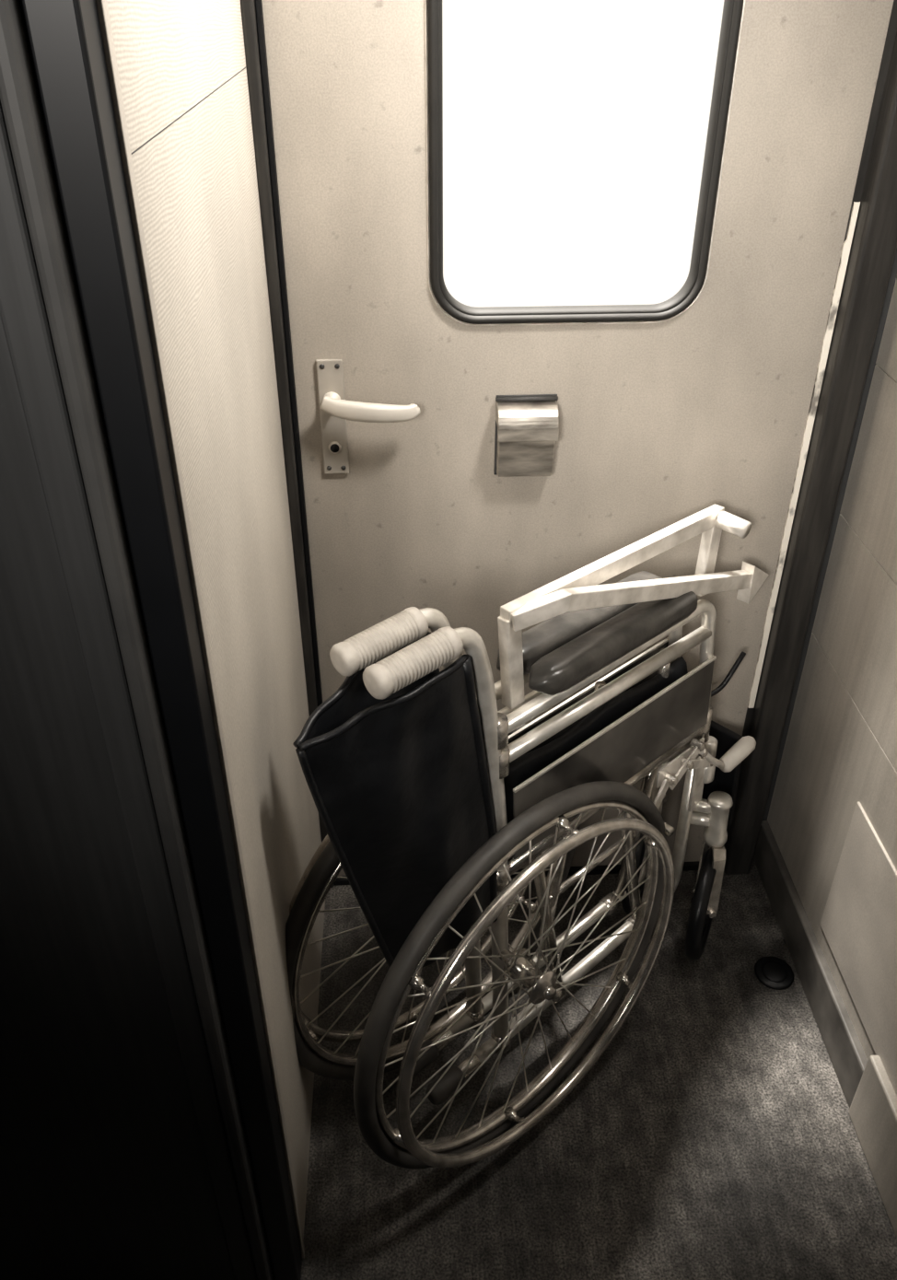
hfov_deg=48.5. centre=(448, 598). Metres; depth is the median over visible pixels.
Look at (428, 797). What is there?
wheelchair
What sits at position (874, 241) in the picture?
trim
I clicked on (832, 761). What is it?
panel
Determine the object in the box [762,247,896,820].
wall
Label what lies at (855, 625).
panel
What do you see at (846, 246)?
trim
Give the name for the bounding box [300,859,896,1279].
floor
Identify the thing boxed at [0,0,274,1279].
trim
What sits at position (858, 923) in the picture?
panel
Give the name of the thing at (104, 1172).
wall
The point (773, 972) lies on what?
door stop
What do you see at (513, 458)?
ashtray front
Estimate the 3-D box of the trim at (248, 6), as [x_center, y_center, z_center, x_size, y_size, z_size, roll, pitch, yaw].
[-0.233,-0.279,1.441,0.015,1.950,0.080,-2,33,-3]
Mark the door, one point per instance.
(662, 424)
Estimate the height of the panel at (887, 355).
1.129 m
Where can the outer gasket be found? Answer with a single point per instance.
(432, 5)
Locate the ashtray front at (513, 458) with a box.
[496,441,555,477]
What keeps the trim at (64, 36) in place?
attached to the wall at (196, 180)
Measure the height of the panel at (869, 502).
0.244 m
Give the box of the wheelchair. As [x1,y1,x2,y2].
[285,504,768,1169]
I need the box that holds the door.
[261,0,893,876]
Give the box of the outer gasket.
[427,0,743,324]
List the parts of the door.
door handle, lever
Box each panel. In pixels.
[767,632,896,1059]
[812,513,896,772]
[839,364,896,584]
[875,276,896,382]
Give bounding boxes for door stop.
[754,956,793,989]
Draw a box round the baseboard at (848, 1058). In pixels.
[753,820,867,1108]
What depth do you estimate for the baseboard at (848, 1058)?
1.71 m
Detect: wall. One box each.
[0,316,234,1279]
[106,0,325,1239]
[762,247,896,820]
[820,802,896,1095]
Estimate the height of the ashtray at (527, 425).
0.125 m
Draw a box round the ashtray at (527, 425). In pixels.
[493,394,558,477]
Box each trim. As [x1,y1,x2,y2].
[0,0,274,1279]
[0,99,257,1279]
[20,0,302,1279]
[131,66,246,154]
[240,0,333,887]
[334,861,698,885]
[723,29,896,874]
[747,201,860,708]
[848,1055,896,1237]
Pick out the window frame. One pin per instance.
(685, 290)
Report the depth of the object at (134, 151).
0.80 m
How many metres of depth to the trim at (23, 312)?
0.75 m
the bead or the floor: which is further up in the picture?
the bead
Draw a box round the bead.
[424,0,745,325]
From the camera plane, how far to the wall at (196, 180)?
1.01 m
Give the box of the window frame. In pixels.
[437,0,733,315]

